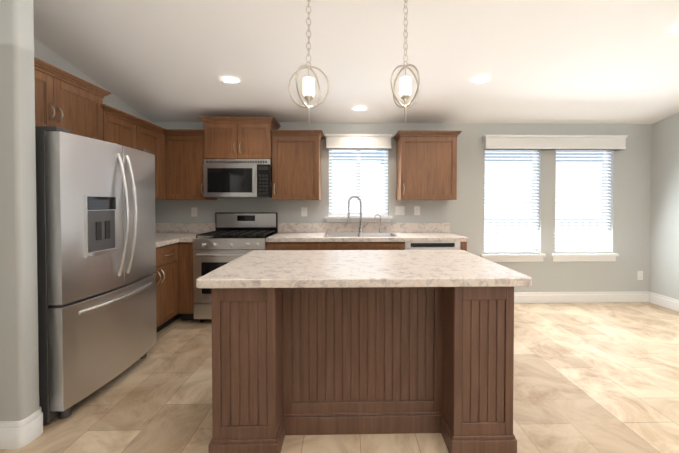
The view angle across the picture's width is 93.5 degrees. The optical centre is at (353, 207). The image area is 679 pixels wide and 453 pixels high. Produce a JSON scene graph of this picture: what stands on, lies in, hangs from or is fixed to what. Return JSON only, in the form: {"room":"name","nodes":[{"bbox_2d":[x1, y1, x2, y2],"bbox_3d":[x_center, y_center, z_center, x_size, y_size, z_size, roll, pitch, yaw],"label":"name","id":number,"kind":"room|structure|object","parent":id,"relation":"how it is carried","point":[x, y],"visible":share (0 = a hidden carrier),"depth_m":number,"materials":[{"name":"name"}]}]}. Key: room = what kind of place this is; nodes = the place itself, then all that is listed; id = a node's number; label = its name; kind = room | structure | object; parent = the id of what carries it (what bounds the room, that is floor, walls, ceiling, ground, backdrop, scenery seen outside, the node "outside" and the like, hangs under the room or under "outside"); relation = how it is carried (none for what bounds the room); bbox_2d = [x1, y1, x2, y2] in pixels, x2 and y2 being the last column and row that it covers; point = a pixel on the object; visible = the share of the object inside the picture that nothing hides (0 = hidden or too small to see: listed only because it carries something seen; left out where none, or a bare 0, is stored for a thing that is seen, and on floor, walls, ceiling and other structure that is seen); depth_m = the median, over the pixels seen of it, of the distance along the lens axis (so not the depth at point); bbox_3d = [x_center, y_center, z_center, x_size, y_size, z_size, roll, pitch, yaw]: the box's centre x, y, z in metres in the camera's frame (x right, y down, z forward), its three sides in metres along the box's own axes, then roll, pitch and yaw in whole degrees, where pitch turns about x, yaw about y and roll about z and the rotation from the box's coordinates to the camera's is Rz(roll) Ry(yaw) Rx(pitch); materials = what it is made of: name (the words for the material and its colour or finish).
{"room":"kitchen","nodes":[
{"label":"kitchen","id":0,"kind":"room"},
{"bbox_2d":[0,0,39,420],"bbox_3d":[-2.109,-0.111,1.720,0.705,2.758,0.111,0,1,-1],"label":"wall","id":1,"kind":"structure","parent":0,"point":[19,370],"depth_m":1.69,"materials":[{"name":"grey paint"}]},
{"bbox_2d":[0,407,42,448],"bbox_3d":[-2.095,1.198,1.741,0.705,0.140,0.139,0,1,-1],"label":"baseboard","id":2,"kind":"structure","parent":1,"relation":"attached to","point":[20,433],"depth_m":1.69,"materials":[{"name":"white paint"}]},
{"bbox_2d":[34,38,152,123],"bbox_3d":[-2.513,-0.315,0.583,0.150,3.200,6.850,0,1,-1],"label":"wall","id":3,"kind":"structure","parent":0,"point":[43,52],"depth_m":2.86,"materials":[{"name":"grey paint"}]},
{"bbox_2d":[34,65,105,140],"bbox_3d":[-2.300,-0.735,2.268,0.341,0.430,0.925,0,1,-1],"label":"upper cabinet","id":4,"kind":"object","parent":3,"relation":"attached to","point":[61,102],"depth_m":2.39,"materials":[{"name":"brown wood"}]},
{"bbox_2d":[106,109,165,199],"bbox_3d":[-2.298,-0.465,3.213,0.384,0.760,0.946,0,1,-1],"label":"upper cabinet","id":5,"kind":"object","parent":3,"relation":"attached to","point":[122,130],"depth_m":3.26,"materials":[{"name":"brown wood"}]},
{"bbox_2d":[0,302,678,452],"bbox_3d":[0.750,1.333,0.752,6.680,0.100,7.000,0,1,-1],"label":"floor","id":6,"kind":"structure","parent":0,"point":[596,377],"depth_m":2.12,"materials":[{"name":"tile"}]},
{"bbox_2d":[35,126,156,422],"bbox_3d":[-2.010,0.392,2.287,0.868,1.735,0.915,0,1,-1],"label":"fridge","id":7,"kind":"object","parent":6,"relation":"on","point":[96,242],"visible":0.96,"depth_m":2.01,"materials":[{"name":"grey metal"}]},
{"bbox_2d":[154,240,177,331],"bbox_3d":[-2.173,0.810,3.094,0.631,0.875,0.643,0,1,-1],"label":"base cabinet","id":8,"kind":"object","parent":6,"relation":"on","point":[174,276],"depth_m":3.20,"materials":[{"name":"brown wood"}]},
{"bbox_2d":[156,232,206,247],"bbox_3d":[-2.098,0.345,3.396,0.794,0.045,1.258,0,1,-1],"label":"countertop","id":9,"kind":"structure","parent":8,"relation":"on","point":[161,237],"depth_m":3.56,"materials":[{"name":"beige stone"}]},
{"bbox_2d":[178,240,197,320],"bbox_3d":[-1.799,0.800,3.706,0.184,0.875,0.666,0,1,-1],"label":"base cabinet","id":10,"kind":"object","parent":6,"relation":"on","point":[185,289],"depth_m":3.41,"materials":[{"name":"brown wood"}]},
{"bbox_2d":[193,212,277,322],"bbox_3d":[-1.323,0.651,3.685,0.760,1.175,0.704,0,1,-1],"label":"range","id":11,"kind":"object","parent":6,"relation":"on","point":[234,236],"visible":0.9,"depth_m":3.39,"materials":[{"name":"silver metal"}]},
{"bbox_2d":[266,240,325,249],"bbox_3d":[-0.625,0.800,3.748,0.634,0.875,0.631,0,1,-1],"label":"base cabinet","id":12,"kind":"object","parent":6,"relation":"on","point":[270,244],"depth_m":3.43,"materials":[{"name":"brown wood"}]},
{"bbox_2d":[204,286,523,452],"bbox_3d":[0.047,0.825,2.067,1.548,0.875,0.953,0,1,-1],"label":"kitchen island","id":13,"kind":"object","parent":6,"relation":"on","point":[321,342],"depth_m":1.77,"materials":[{"name":"brown wood"}]},
{"bbox_2d":[196,250,531,287],"bbox_3d":[0.054,0.365,2.058,1.678,0.044,0.970,0,1,-1],"label":"island countertop","id":14,"kind":"structure","parent":13,"relation":"on","point":[257,267],"depth_m":1.77,"materials":[{"name":"beige stone"}]},
{"bbox_2d":[326,240,405,249],"bbox_3d":[0.065,0.800,3.763,0.974,0.875,0.631,0,1,-1],"label":"base cabinet","id":15,"kind":"object","parent":6,"relation":"on","point":[330,244],"depth_m":3.45,"materials":[{"name":"brown wood"}]},
{"bbox_2d":[266,232,468,239],"bbox_3d":[0.152,0.340,3.752,2.188,0.045,0.641,0,1,-1],"label":"countertop","id":16,"kind":"structure","parent":15,"relation":"on","point":[280,235],"depth_m":3.46,"materials":[{"name":"beige stone"}]},
{"bbox_2d":[322,228,401,235],"bbox_3d":[0.085,0.380,3.760,0.838,0.254,0.529,0,1,-1],"label":"sink","id":17,"kind":"object","parent":16,"relation":"in","point":[325,231],"depth_m":4.00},
{"bbox_2d":[347,196,381,232],"bbox_3d":[0.146,0.079,3.957,0.452,0.462,0.091,0,1,-1],"label":"faucet","id":18,"kind":"object","parent":16,"relation":"on","point":[348,215],"depth_m":3.96,"materials":[{"name":"silver metal"}]},
{"bbox_2d":[406,240,468,250],"bbox_3d":[0.862,0.799,3.779,0.736,0.875,0.631,0,1,-1],"label":"base cabinet","id":19,"kind":"object","parent":6,"relation":"on","point":[410,244],"depth_m":3.46,"materials":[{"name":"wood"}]},
{"bbox_2d":[404,242,459,249],"bbox_3d":[0.858,0.800,3.779,0.608,0.873,0.631,0,1,-1],"label":"dishwasher","id":20,"kind":"object","parent":19,"relation":"in","point":[407,245],"depth_m":3.46,"materials":[{"name":"silver metal"}]},
{"bbox_2d":[33,0,678,123],"bbox_3d":[0.750,-1.419,0.710,6.680,0.830,7.000,0,1,-1],"label":"ceiling","id":21,"kind":"structure","parent":0,"point":[573,61],"depth_m":2.73,"materials":[{"name":"white paint"}]},
{"bbox_2d":[288,0,328,124],"bbox_3d":[-0.282,-0.963,2.031,0.221,0.884,0.158,0,1,-28],"label":"pendant light","id":22,"kind":"object","parent":21,"relation":"hanging from","point":[308,88],"visible":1,"depth_m":2.02,"materials":[{"name":"silver metal"}]},
{"bbox_2d":[391,0,419,124],"bbox_3d":[0.337,-0.967,2.044,0.176,0.876,0.206,0,1,11],"label":"pendant light","id":23,"kind":"object","parent":21,"relation":"hanging from","point":[405,87],"visible":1,"depth_m":2.03,"materials":[{"name":"silver metal"}]},
{"bbox_2d":[469,80,487,82],"bbox_3d":[1.229,-1.231,3.124,0.180,0.034,0.177,0,1,-1],"label":"recessed light","id":24,"kind":"object","parent":21,"relation":"in","point":[485,81],"visible":0.71,"depth_m":3.10,"materials":[{"name":"white paint"}]},
{"bbox_2d":[665,28,678,32],"bbox_3d":[2.484,-1.346,2.439,0.180,0.034,0.177,0,1,-1],"label":"recessed light","id":25,"kind":"object","parent":21,"relation":"in","point":[675,30],"visible":0.44,"depth_m":2.42,"materials":[{"name":"white paint"}]},
{"bbox_2d":[153,122,651,291],"bbox_3d":[0.677,-0.369,4.151,6.680,3.200,0.150,0,1,-1],"label":"wall","id":26,"kind":"structure","parent":0,"point":[629,200],"depth_m":4.11,"materials":[{"name":"grey paint"}]},
{"bbox_2d":[166,129,216,199],"bbox_3d":[-1.946,-0.474,3.808,0.474,0.760,0.414,0,1,-1],"label":"upper cabinet","id":27,"kind":"object","parent":26,"relation":"attached to","point":[185,148],"depth_m":3.68,"materials":[{"name":"brown wood"}]},
{"bbox_2d":[191,207,196,216],"bbox_3d":[-2.000,0.053,4.021,0.072,0.115,0.008,0,1,-1],"label":"electrical outlet","id":28,"kind":"object","parent":26,"relation":"attached to","point":[193,211],"visible":1,"depth_m":4.02,"materials":[{"name":"white plastic"}]},
{"bbox_2d":[202,121,277,160],"bbox_3d":[-1.327,-0.779,3.838,0.760,0.430,0.371,0,1,-1],"label":"upper cabinet","id":29,"kind":"object","parent":26,"relation":"attached to","point":[224,139],"depth_m":3.66,"materials":[{"name":"brown wood"}]},
{"bbox_2d":[203,159,271,197],"bbox_3d":[-1.326,-0.343,3.806,0.754,0.432,0.449,0,1,-1],"label":"microwave","id":30,"kind":"object","parent":29,"relation":"attached to","point":[237,178],"visible":1,"depth_m":3.63,"materials":[{"name":"silver metal"}]},
{"bbox_2d":[272,133,321,199],"bbox_3d":[-0.671,-0.475,3.871,0.547,0.760,0.341,0,1,-1],"label":"upper cabinet","id":31,"kind":"object","parent":26,"relation":"attached to","point":[296,165],"depth_m":3.71,"materials":[{"name":"brown wood"}]},
{"bbox_2d":[156,224,449,231],"bbox_3d":[-0.624,0.253,4.045,3.728,0.120,0.021,0,1,-1],"label":"backsplash","id":32,"kind":"structure","parent":26,"relation":"attached to","point":[159,227],"depth_m":4.04,"materials":[{"name":"beige stone"}]},
{"bbox_2d":[301,207,306,215],"bbox_3d":[-0.621,0.052,4.050,0.072,0.115,0.008,0,1,-1],"label":"electrical outlet","id":33,"kind":"object","parent":26,"relation":"attached to","point":[303,211],"visible":1,"depth_m":4.05,"materials":[{"name":"white plastic"}]},
{"bbox_2d":[325,134,392,221],"bbox_3d":[0.071,-0.366,4.080,0.855,1.100,0.236,0,1,-1],"label":"window","id":34,"kind":"structure","parent":26,"relation":"in","point":[358,143],"depth_m":4.10,"materials":[{"name":"white paint"}]},
{"bbox_2d":[329,149,387,215],"bbox_3d":[0.071,-0.342,4.108,0.753,0.903,0.056,0,1,-1],"label":"blind","id":35,"kind":"object","parent":34,"relation":"attached to","point":[358,154],"depth_m":4.11,"materials":[{"name":"white paint"}]},
{"bbox_2d":[395,206,404,214],"bbox_3d":[0.599,0.037,4.076,0.118,0.115,0.008,0,1,-1],"label":"light switch","id":36,"kind":"object","parent":26,"relation":"attached to","point":[399,210],"visible":1,"depth_m":4.07,"materials":[{"name":"white plastic"}]},
{"bbox_2d":[414,206,419,214],"bbox_3d":[0.819,0.037,4.081,0.072,0.115,0.008,0,1,-1],"label":"electrical outlet","id":37,"kind":"object","parent":26,"relation":"attached to","point":[416,210],"visible":1,"depth_m":4.08,"materials":[{"name":"white plastic"}]},
{"bbox_2d":[394,133,457,199],"bbox_3d":[0.886,-0.475,3.904,0.660,0.760,0.341,0,1,-1],"label":"upper cabinet","id":38,"kind":"object","parent":26,"relation":"attached to","point":[426,164],"depth_m":3.74,"materials":[{"name":"brown wood"}]},
{"bbox_2d":[481,150,545,261],"bbox_3d":[2.055,-0.053,4.155,0.825,1.492,0.180,0,1,-1],"label":"window","id":39,"kind":"structure","parent":26,"relation":"in","point":[518,257],"depth_m":4.20,"materials":[{"name":"white paint"}]},
{"bbox_2d":[484,150,539,252],"bbox_3d":[2.055,-0.103,4.154,0.723,1.383,0.056,0,1,-1],"label":"window blind","id":40,"kind":"object","parent":39,"relation":"attached to","point":[512,240],"visible":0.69,"depth_m":4.15,"materials":[{"name":"white paint"}]},
{"bbox_2d":[482,135,627,149],"bbox_3d":[2.559,-0.828,4.057,1.821,0.174,0.098,0,1,-1],"label":"window valance","id":41,"kind":"object","parent":26,"relation":"attached to","point":[554,142],"visible":1,"depth_m":4.02,"materials":[{"name":"white paint"}]},
{"bbox_2d":[514,291,649,302],"bbox_3d":[2.559,1.161,4.132,2.620,0.140,0.014,0,1,-1],"label":"baseboard","id":42,"kind":"structure","parent":26,"relation":"attached to","point":[572,297],"depth_m":4.13,"materials":[{"name":"white paint"}]},
{"bbox_2d":[552,151,618,261],"bbox_3d":[2.993,-0.053,4.175,0.850,1.492,0.180,0,1,-1],"label":"window","id":43,"kind":"structure","parent":26,"relation":"in","point":[563,257],"depth_m":4.22,"materials":[{"name":"white paint"}]},
{"bbox_2d":[555,150,611,252],"bbox_3d":[2.993,-0.103,4.174,0.748,1.383,0.056,0,1,-1],"label":"window blind","id":44,"kind":"object","parent":43,"relation":"attached to","point":[598,220],"visible":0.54,"depth_m":4.17,"materials":[{"name":"white paint"}]},
{"bbox_2d":[637,271,642,279],"bbox_3d":[3.738,0.881,4.155,0.072,0.115,0.008,0,1,-1],"label":"electrical outlet","id":45,"kind":"object","parent":26,"relation":"attached to","point":[639,275],"visible":1,"depth_m":4.15,"materials":[{"name":"white plastic"}]},
{"bbox_2d":[649,112,678,299],"bbox_3d":[4.016,-0.317,0.721,0.150,3.200,6.850,0,1,-1],"label":"wall","id":46,"kind":"structure","parent":0,"point":[664,248],"depth_m":3.96,"materials":[{"name":"grey paint"}]},
{"bbox_2d":[649,292,678,311],"bbox_3d":[3.932,1.212,0.811,0.014,0.140,6.686,0,1,-1],"label":"baseboard","id":47,"kind":"structure","parent":46,"relation":"attached to","point":[665,301],"depth_m":3.95,"materials":[{"name":"white paint"}]},
{"label":"outside","id":48,"kind":"structure","parent":0,"visible":0},
{"bbox_2d":[332,150,602,248],"bbox_3d":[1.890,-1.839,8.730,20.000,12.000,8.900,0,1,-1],"label":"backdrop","id":49,"kind":"structure","parent":48,"point":[382,153],"depth_m":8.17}
]}

